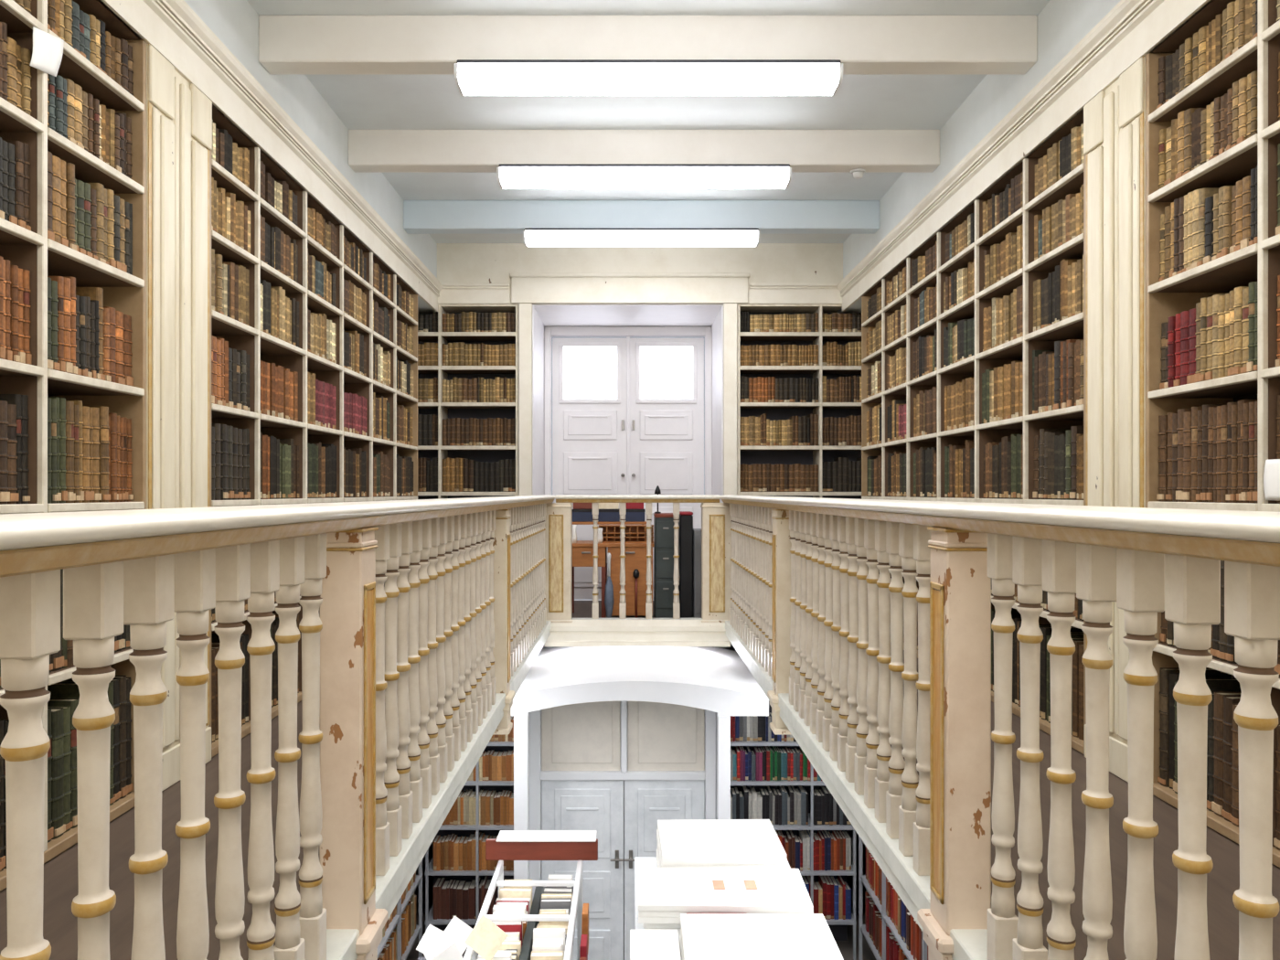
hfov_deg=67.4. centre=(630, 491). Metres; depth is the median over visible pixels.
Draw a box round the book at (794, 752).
[789,747,796,780]
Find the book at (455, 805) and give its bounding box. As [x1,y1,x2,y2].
[453,791,460,825]
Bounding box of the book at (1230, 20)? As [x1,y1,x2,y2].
[1225,1,1234,59]
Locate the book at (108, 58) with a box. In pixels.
[105,31,111,78]
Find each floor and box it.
[0,600,1279,959]
[405,913,876,959]
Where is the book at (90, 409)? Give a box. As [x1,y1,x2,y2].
[89,407,94,502]
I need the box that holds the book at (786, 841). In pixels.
[784,835,788,861]
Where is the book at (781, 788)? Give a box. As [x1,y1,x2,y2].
[778,785,784,825]
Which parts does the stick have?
knob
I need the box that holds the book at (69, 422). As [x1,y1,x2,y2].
[65,400,73,502]
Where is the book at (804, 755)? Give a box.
[800,747,805,780]
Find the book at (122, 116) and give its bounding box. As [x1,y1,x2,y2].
[114,112,125,174]
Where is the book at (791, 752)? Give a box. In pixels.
[788,748,793,780]
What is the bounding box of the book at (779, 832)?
[777,830,781,843]
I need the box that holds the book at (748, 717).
[746,715,749,741]
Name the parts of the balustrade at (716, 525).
gilt panel frame, panel, rail, gilt moulding, handrail, gilt panel frame, panel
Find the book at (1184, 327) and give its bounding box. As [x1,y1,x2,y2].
[1179,310,1189,385]
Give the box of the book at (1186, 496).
[1181,411,1191,501]
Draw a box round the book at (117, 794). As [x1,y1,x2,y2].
[111,678,121,802]
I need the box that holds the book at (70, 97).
[65,78,76,144]
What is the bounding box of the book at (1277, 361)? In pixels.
[1275,275,1279,366]
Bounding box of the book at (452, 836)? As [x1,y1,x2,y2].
[448,832,454,870]
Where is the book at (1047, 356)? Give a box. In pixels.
[1045,353,1049,411]
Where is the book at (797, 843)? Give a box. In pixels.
[794,834,799,870]
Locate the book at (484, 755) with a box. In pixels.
[482,751,487,780]
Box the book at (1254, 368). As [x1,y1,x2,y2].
[1252,281,1257,371]
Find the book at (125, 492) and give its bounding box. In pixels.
[119,416,127,501]
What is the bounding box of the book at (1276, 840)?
[1273,724,1279,850]
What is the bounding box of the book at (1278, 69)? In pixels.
[1277,52,1279,120]
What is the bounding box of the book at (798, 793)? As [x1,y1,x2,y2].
[795,788,800,825]
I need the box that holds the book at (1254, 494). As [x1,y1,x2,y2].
[1252,401,1257,502]
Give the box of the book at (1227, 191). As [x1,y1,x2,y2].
[1221,186,1232,256]
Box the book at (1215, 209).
[1211,192,1218,260]
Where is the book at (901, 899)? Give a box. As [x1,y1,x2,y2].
[900,898,901,937]
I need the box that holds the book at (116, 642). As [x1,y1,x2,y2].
[114,635,118,652]
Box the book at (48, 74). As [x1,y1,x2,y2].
[47,74,49,127]
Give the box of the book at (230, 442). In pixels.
[228,425,234,500]
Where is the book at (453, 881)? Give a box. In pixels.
[449,879,456,918]
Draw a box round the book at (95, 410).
[89,406,101,502]
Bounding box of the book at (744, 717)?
[743,715,746,741]
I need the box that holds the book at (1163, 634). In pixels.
[1159,610,1166,643]
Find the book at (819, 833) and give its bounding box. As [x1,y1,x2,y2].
[817,831,824,870]
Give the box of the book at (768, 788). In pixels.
[766,785,772,824]
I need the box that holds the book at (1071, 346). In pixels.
[1066,342,1074,406]
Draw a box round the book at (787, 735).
[786,734,789,741]
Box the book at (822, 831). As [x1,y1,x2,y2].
[820,830,827,870]
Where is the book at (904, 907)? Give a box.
[903,903,906,942]
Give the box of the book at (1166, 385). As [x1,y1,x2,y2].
[1163,323,1168,388]
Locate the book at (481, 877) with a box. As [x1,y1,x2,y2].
[474,876,481,918]
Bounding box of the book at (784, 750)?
[780,747,787,780]
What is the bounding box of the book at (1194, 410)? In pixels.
[1190,406,1202,501]
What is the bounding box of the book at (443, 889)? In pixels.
[440,880,449,918]
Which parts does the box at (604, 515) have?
lid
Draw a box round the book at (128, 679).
[126,677,133,795]
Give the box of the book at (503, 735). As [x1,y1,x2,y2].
[501,734,505,741]
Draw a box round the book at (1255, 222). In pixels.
[1253,165,1257,244]
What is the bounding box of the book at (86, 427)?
[82,405,91,502]
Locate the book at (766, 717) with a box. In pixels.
[765,715,767,741]
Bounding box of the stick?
[632,568,639,618]
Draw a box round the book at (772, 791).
[771,790,774,825]
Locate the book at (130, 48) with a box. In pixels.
[128,44,133,95]
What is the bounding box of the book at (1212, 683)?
[1205,678,1240,688]
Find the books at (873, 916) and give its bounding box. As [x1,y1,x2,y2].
[377,715,914,959]
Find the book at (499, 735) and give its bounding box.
[498,734,501,741]
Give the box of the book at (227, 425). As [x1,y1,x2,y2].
[226,425,229,500]
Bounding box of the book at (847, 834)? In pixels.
[844,831,851,870]
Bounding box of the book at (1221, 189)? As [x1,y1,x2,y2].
[1216,185,1233,258]
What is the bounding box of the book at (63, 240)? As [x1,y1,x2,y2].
[60,159,68,246]
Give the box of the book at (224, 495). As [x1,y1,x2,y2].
[220,424,228,500]
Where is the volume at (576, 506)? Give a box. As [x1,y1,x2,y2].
[573,502,592,509]
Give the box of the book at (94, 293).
[75,287,105,380]
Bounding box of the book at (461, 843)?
[458,835,466,870]
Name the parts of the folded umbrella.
handle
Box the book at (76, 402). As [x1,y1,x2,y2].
[67,400,84,502]
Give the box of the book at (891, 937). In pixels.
[889,935,895,959]
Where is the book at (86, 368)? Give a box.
[84,296,87,376]
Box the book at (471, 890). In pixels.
[468,879,476,918]
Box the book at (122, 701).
[113,675,127,799]
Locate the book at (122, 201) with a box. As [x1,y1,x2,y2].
[119,198,127,272]
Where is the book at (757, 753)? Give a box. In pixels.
[753,746,759,780]
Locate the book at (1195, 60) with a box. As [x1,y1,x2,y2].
[1192,32,1198,83]
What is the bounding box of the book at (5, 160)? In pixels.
[1,139,8,220]
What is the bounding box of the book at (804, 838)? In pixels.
[799,830,807,870]
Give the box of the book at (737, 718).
[735,715,739,741]
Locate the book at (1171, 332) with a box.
[1167,316,1175,387]
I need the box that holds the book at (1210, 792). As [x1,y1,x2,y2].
[1206,693,1214,811]
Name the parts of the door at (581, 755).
transom panel, handle, handle, transom panel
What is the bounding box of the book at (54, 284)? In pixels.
[51,280,59,370]
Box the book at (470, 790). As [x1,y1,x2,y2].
[466,789,472,824]
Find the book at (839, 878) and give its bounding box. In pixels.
[837,875,845,919]
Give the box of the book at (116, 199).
[113,194,121,269]
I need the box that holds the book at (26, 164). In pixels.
[22,142,31,230]
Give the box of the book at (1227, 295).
[1224,293,1229,376]
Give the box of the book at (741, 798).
[738,790,744,819]
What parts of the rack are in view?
rail, rail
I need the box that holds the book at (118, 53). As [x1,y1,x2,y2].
[115,37,121,85]
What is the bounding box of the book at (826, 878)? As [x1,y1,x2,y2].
[823,875,830,919]
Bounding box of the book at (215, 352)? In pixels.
[213,336,217,404]
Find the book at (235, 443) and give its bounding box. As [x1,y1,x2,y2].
[232,427,239,500]
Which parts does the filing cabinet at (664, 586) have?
drawer, drawer, drawer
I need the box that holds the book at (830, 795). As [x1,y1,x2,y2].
[824,786,832,825]
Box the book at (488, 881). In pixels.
[483,879,491,914]
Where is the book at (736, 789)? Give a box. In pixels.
[734,787,739,819]
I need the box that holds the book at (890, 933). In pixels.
[888,931,893,959]
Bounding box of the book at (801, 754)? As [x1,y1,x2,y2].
[798,748,802,780]
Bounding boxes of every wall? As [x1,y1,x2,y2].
[183,0,437,313]
[414,643,866,913]
[416,243,866,913]
[836,0,1120,313]
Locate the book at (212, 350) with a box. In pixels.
[211,335,214,403]
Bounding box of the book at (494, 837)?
[490,835,496,870]
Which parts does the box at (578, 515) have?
lid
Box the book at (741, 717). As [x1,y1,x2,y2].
[739,715,743,741]
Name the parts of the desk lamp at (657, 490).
lamp shade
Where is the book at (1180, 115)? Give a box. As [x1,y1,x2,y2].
[1175,110,1184,179]
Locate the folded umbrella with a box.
[604,553,613,618]
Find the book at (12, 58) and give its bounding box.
[7,36,17,106]
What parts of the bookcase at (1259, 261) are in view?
panel, panel, shelf, shelf, shelf, shelf, shelf, shelf, panel, shelf, shelf, shelf, shelf, shelf, shelf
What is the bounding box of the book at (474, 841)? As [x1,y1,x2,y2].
[471,832,480,870]
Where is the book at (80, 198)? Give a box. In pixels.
[76,180,85,255]
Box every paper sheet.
[29,26,63,76]
[495,830,597,842]
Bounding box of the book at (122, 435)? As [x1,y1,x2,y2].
[119,417,125,501]
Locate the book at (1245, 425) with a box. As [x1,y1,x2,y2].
[1241,403,1248,502]
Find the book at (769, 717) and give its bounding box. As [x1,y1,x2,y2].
[768,714,771,741]
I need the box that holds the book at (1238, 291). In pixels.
[1231,286,1248,374]
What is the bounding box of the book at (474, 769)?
[473,765,476,780]
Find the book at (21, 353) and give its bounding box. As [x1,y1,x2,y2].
[18,267,25,363]
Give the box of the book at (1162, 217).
[1158,213,1164,281]
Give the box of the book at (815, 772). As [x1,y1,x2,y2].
[813,768,817,780]
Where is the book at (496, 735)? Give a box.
[494,734,498,741]
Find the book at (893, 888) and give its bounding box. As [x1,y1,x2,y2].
[893,887,895,925]
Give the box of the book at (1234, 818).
[1229,704,1238,826]
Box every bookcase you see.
[0,0,146,891]
[208,104,417,757]
[417,303,518,499]
[737,303,861,499]
[861,107,1086,754]
[1145,0,1279,867]
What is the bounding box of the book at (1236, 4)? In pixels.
[1232,0,1238,53]
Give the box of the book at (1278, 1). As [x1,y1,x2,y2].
[1276,0,1279,21]
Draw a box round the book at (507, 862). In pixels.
[505,860,511,870]
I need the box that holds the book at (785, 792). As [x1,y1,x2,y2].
[781,785,787,824]
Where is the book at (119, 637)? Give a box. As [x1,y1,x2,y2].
[117,633,124,650]
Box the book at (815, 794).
[813,789,817,825]
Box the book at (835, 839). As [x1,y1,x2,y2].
[830,832,836,870]
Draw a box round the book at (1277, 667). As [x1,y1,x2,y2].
[1274,640,1279,677]
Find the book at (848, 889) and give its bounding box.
[843,881,851,919]
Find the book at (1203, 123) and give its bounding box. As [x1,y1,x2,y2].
[1200,108,1206,164]
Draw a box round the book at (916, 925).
[915,921,918,959]
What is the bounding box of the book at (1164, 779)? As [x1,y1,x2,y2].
[1157,667,1220,787]
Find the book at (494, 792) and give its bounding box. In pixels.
[490,789,496,824]
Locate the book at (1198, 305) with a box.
[1194,302,1200,382]
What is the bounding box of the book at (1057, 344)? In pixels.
[1053,340,1066,409]
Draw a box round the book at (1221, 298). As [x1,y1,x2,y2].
[1217,295,1225,377]
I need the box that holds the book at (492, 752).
[489,749,494,780]
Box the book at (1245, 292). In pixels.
[1240,288,1248,373]
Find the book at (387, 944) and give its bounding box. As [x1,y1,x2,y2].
[384,943,389,959]
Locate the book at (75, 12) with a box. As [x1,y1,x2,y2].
[71,0,81,53]
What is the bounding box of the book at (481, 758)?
[479,753,483,780]
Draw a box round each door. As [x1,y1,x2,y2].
[529,700,715,959]
[544,326,712,598]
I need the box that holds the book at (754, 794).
[749,787,757,819]
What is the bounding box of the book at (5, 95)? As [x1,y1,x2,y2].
[0,21,8,100]
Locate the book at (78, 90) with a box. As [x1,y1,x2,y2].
[74,83,84,149]
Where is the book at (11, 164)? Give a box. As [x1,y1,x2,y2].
[7,142,17,224]
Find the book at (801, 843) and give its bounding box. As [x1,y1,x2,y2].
[797,835,802,870]
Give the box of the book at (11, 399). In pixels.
[0,394,21,503]
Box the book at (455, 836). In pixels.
[450,833,457,870]
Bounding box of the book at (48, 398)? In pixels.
[47,397,52,503]
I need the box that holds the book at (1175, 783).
[1173,681,1177,793]
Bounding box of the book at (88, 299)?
[85,296,92,377]
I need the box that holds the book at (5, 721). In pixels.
[3,719,9,868]
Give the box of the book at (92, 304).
[90,301,95,378]
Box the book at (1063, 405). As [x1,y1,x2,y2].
[1061,341,1066,408]
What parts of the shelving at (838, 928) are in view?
shelf, shelf, shelf, shelf, shelf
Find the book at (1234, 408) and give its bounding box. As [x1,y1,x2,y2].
[1229,405,1237,502]
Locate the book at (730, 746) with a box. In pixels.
[730,746,732,780]
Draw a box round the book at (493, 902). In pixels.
[489,885,497,914]
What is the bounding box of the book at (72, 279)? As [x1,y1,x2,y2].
[65,277,77,373]
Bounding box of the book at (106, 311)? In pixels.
[103,307,111,381]
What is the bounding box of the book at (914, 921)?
[913,918,916,959]
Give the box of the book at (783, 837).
[779,830,785,851]
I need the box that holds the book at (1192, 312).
[1186,308,1195,383]
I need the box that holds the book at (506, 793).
[502,789,509,825]
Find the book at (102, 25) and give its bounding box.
[97,19,106,74]
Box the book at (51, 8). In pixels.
[47,0,57,35]
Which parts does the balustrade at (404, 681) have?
gilt moulding, handrail, newel post, gilt panel frame, panel, rail, newel post, panel, gilt panel frame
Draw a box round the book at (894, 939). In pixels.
[893,938,897,959]
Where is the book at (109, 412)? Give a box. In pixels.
[108,412,118,501]
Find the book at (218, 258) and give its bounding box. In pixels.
[214,254,223,314]
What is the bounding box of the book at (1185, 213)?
[1182,194,1187,272]
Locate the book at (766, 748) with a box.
[763,746,769,780]
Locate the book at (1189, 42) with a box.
[1184,37,1193,88]
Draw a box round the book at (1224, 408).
[1220,405,1227,502]
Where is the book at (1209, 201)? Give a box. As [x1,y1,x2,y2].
[1203,196,1213,264]
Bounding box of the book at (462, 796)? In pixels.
[459,790,465,824]
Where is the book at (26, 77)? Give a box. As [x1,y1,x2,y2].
[21,47,31,115]
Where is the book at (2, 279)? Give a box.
[0,256,5,359]
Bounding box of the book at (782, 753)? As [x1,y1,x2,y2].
[779,747,783,780]
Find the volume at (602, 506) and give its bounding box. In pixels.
[598,502,618,509]
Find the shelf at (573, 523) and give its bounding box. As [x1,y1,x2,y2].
[572,521,646,524]
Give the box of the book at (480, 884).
[479,878,483,913]
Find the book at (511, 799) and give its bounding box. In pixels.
[509,792,513,824]
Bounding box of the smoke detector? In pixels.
[850,168,865,179]
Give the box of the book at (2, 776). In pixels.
[0,719,5,871]
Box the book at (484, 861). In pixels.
[481,834,489,870]
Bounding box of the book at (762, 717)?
[761,715,765,741]
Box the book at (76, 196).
[74,178,78,251]
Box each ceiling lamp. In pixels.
[454,59,842,95]
[496,163,791,188]
[522,228,760,246]
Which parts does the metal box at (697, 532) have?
door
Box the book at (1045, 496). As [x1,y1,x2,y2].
[1043,431,1066,499]
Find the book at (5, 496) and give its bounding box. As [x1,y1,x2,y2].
[0,400,10,504]
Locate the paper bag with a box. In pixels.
[572,524,576,543]
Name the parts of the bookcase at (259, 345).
panel, shelf, shelf, shelf, shelf, shelf, shelf, shelf, shelf, shelf, shelf, shelf, panel, shelf, shelf, shelf, shelf, shelf, shelf, shelf, shelf, shelf, shelf, shelf, shelf, shelf, shelf, shelf, panel, shelf, shelf, shelf, shelf, shelf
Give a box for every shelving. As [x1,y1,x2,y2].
[377,859,422,959]
[424,741,513,956]
[730,700,856,959]
[858,835,927,959]
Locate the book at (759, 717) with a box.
[757,715,761,741]
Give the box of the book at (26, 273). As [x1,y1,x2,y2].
[22,269,31,364]
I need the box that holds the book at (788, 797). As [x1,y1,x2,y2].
[787,792,789,824]
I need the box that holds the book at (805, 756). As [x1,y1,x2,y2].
[805,756,807,780]
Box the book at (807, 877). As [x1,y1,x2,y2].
[805,875,810,896]
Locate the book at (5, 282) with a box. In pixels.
[3,259,6,359]
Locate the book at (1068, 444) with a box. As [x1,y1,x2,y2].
[1064,430,1071,500]
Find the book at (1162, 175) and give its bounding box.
[1158,128,1166,189]
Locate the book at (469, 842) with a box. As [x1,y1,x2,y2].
[467,833,473,870]
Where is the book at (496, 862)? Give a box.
[493,834,498,870]
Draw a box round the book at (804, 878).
[801,875,809,895]
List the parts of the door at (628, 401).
glass pane, frame, glass pane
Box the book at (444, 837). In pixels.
[440,834,447,870]
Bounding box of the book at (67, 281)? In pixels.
[64,277,73,373]
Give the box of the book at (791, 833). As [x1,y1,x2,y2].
[788,830,795,868]
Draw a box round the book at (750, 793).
[747,789,752,819]
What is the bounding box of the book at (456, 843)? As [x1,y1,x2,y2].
[453,836,461,870]
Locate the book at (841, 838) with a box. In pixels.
[835,831,842,870]
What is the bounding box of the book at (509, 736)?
[507,715,513,741]
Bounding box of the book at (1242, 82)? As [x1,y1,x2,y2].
[1237,76,1247,144]
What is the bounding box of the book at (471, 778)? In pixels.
[468,769,473,780]
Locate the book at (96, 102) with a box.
[93,98,100,159]
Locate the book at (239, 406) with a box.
[236,352,241,409]
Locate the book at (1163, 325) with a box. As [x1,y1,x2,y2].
[1159,321,1168,389]
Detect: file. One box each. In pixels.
[476,959,510,959]
[477,950,511,959]
[492,905,526,914]
[492,912,522,942]
[492,921,522,941]
[495,897,530,913]
[495,900,529,914]
[497,940,521,959]
[498,887,532,908]
[502,949,517,951]
[503,879,532,887]
[504,931,519,940]
[512,953,517,959]
[522,921,526,938]
[530,950,563,959]
[532,940,561,951]
[533,928,565,951]
[534,938,564,958]
[536,923,568,934]
[539,909,565,924]
[540,897,571,914]
[541,894,572,900]
[543,886,572,894]
[548,874,572,880]
[550,908,568,924]
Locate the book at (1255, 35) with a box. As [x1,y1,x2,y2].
[1253,0,1257,38]
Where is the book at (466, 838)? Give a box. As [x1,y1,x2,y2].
[463,836,469,870]
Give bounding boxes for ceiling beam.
[258,15,1037,74]
[348,129,939,172]
[403,200,879,234]
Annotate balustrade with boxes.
[0,494,555,959]
[544,494,731,622]
[719,494,1279,959]
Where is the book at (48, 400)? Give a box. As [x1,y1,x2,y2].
[47,399,50,503]
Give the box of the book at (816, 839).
[813,832,819,870]
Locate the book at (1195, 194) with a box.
[1190,188,1200,268]
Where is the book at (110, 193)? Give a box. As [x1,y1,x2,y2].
[106,189,116,267]
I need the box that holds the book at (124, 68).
[118,38,128,91]
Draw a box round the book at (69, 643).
[66,640,74,667]
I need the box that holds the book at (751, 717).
[749,715,752,741]
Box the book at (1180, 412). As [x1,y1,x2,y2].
[1175,408,1191,501]
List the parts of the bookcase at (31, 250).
shelf, shelf, shelf, shelf, shelf, shelf, panel, shelf, shelf, shelf, shelf, shelf, shelf, panel, panel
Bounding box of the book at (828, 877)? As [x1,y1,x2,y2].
[826,875,833,918]
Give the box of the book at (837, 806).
[836,802,839,824]
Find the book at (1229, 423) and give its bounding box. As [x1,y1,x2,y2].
[1225,402,1237,502]
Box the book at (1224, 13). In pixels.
[1220,8,1226,62]
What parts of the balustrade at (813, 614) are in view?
panel, gilt panel frame, newel post, rail, panel, gilt panel frame, newel post, handrail, gilt moulding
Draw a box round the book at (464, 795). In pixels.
[463,789,469,824]
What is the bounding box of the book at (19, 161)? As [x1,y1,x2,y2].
[5,140,25,228]
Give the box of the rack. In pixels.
[462,838,597,959]
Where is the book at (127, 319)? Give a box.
[123,314,133,385]
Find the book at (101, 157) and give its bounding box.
[99,105,103,160]
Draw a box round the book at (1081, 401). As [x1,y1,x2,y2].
[1078,340,1083,405]
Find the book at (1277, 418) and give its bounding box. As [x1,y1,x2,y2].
[1274,394,1279,503]
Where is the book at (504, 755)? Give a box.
[501,751,507,780]
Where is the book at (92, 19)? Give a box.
[88,14,96,66]
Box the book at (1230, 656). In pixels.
[1225,634,1237,663]
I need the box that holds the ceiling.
[246,0,1050,243]
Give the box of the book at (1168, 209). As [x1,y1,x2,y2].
[1163,205,1171,278]
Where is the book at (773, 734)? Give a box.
[768,712,774,741]
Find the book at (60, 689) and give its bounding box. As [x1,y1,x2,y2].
[47,682,79,698]
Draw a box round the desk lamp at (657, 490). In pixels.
[654,485,661,513]
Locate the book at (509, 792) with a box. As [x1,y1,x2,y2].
[506,790,511,825]
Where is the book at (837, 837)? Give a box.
[832,830,840,870]
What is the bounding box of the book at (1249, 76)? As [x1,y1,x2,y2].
[1246,73,1251,138]
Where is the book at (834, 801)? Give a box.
[832,797,836,825]
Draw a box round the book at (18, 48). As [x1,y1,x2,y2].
[16,44,21,109]
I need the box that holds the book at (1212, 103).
[1208,101,1214,160]
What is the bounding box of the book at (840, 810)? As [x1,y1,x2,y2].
[839,806,842,825]
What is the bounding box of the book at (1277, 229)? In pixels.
[1275,143,1279,234]
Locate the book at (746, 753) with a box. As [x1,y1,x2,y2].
[745,749,747,780]
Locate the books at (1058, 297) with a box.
[13,0,1252,809]
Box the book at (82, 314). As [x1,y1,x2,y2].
[79,296,86,375]
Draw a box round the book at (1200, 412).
[1195,410,1202,501]
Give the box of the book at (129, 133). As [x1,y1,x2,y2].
[126,117,132,179]
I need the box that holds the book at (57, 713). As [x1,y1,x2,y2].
[51,707,65,839]
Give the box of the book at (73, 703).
[47,698,79,828]
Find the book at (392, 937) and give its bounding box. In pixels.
[392,937,394,959]
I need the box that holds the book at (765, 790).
[763,789,768,819]
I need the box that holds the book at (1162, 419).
[1156,415,1167,501]
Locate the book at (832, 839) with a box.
[828,831,833,870]
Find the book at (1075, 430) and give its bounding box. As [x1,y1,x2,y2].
[1069,426,1083,500]
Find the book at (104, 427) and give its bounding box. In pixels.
[85,405,110,502]
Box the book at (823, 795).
[818,789,824,824]
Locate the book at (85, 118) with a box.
[82,90,88,151]
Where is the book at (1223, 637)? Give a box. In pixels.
[1216,560,1227,661]
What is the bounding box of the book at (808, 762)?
[807,758,810,780]
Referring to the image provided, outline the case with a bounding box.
[678,511,693,618]
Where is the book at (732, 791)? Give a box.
[730,787,735,819]
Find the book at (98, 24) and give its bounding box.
[96,19,102,71]
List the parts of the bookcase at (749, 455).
panel, shelf, shelf, shelf, shelf, shelf, panel, shelf, shelf, shelf, shelf, shelf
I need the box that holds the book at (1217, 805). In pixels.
[1211,691,1241,817]
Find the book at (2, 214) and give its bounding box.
[0,137,4,219]
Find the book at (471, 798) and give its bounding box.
[469,790,476,825]
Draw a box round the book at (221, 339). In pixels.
[216,337,225,405]
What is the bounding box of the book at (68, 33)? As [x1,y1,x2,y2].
[64,0,72,46]
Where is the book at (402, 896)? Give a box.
[401,892,404,904]
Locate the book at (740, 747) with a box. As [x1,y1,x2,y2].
[737,746,743,780]
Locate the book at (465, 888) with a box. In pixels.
[462,881,470,919]
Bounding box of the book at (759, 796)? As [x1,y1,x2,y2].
[756,790,762,819]
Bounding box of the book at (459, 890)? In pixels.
[456,880,466,919]
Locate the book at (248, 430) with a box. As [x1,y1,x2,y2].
[242,428,250,499]
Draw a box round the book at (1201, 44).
[1197,25,1206,78]
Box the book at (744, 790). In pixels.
[741,785,748,819]
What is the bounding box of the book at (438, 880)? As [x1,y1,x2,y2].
[433,877,441,919]
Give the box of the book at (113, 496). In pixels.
[108,414,117,501]
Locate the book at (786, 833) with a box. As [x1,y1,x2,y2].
[784,830,791,868]
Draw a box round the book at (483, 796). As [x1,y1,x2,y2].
[480,789,488,825]
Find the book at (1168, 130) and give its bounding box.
[1163,126,1171,186]
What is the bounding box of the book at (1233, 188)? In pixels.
[1229,185,1236,253]
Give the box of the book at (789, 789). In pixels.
[786,785,793,824]
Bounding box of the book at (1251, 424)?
[1247,401,1254,502]
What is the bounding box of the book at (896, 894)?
[895,890,897,929]
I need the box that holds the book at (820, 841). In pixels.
[816,833,821,870]
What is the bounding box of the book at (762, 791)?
[759,788,766,819]
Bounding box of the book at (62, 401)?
[59,397,67,502]
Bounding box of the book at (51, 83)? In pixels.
[48,74,55,130]
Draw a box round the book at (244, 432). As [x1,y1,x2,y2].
[242,429,247,499]
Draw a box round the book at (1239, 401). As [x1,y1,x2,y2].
[1236,400,1240,502]
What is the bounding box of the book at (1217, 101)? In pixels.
[1212,96,1220,158]
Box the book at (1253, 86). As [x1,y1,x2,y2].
[1250,70,1257,136]
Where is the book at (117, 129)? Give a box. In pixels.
[114,114,121,172]
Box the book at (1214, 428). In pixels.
[1212,407,1216,502]
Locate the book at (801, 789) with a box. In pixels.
[797,785,806,825]
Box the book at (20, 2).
[14,0,23,8]
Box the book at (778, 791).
[775,788,781,825]
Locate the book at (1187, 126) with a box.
[1182,107,1199,175]
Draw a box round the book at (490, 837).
[487,835,492,870]
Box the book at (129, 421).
[127,418,133,501]
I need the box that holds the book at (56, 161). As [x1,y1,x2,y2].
[52,155,61,243]
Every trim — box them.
[97,0,442,311]
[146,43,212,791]
[385,630,923,932]
[437,272,842,303]
[511,646,768,879]
[518,303,736,495]
[532,304,723,502]
[544,619,730,646]
[837,0,1213,311]
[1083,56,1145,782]
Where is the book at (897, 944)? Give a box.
[896,942,899,959]
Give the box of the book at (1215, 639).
[1210,624,1219,659]
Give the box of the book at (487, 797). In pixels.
[485,789,492,825]
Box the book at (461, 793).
[458,790,463,824]
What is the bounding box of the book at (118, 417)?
[117,415,121,501]
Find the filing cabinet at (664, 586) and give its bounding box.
[653,512,674,618]
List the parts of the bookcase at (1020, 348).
panel, shelf, shelf, shelf, shelf, shelf, shelf, shelf, shelf, shelf, shelf, shelf, shelf, shelf, shelf, shelf, shelf, shelf, shelf, shelf, shelf, panel, shelf, shelf, shelf, shelf, shelf, shelf, shelf, shelf, shelf, shelf, shelf, shelf, panel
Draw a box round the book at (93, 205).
[90,188,98,260]
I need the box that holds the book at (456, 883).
[452,879,459,917]
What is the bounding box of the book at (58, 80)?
[54,74,63,136]
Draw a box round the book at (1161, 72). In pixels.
[1156,55,1165,108]
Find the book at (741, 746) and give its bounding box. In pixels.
[741,746,745,780]
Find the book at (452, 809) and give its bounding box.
[449,805,453,824]
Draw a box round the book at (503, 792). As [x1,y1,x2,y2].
[500,789,505,824]
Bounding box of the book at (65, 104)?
[63,77,67,138]
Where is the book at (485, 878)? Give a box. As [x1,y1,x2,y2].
[481,875,487,906]
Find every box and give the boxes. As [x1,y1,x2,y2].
[572,509,593,522]
[597,508,619,522]
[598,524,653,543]
[625,508,645,522]
[629,929,681,959]
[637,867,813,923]
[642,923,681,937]
[656,819,786,868]
[679,913,843,959]
[693,528,701,618]
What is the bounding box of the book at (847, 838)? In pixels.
[841,831,849,870]
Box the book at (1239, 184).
[1233,180,1242,252]
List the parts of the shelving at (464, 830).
shelf, shelf, shelf, shelf, shelf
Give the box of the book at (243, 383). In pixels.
[236,350,247,410]
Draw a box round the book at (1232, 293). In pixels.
[1227,289,1234,375]
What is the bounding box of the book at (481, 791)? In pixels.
[479,789,483,824]
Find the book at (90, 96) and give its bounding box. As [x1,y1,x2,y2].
[87,93,93,154]
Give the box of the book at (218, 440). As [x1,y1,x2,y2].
[211,423,221,500]
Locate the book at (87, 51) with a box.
[84,12,90,61]
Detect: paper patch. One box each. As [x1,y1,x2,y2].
[712,880,725,889]
[744,880,757,889]
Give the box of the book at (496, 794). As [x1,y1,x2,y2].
[493,791,497,824]
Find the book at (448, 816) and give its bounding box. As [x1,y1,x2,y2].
[446,811,449,824]
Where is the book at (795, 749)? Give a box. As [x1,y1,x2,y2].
[793,747,799,780]
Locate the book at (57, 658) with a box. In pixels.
[51,569,63,671]
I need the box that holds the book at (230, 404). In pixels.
[228,347,233,407]
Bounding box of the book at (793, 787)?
[790,785,797,824]
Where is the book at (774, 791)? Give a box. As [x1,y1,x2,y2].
[771,788,778,824]
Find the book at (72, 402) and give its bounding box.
[71,401,75,502]
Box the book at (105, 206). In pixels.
[103,187,109,265]
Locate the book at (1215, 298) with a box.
[1211,294,1225,379]
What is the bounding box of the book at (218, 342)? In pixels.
[216,339,222,405]
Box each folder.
[416,924,443,953]
[423,938,447,959]
[429,942,463,959]
[437,916,472,954]
[464,914,507,959]
[579,934,587,959]
[581,903,588,951]
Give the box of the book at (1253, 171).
[1248,168,1255,245]
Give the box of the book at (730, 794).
[730,793,732,819]

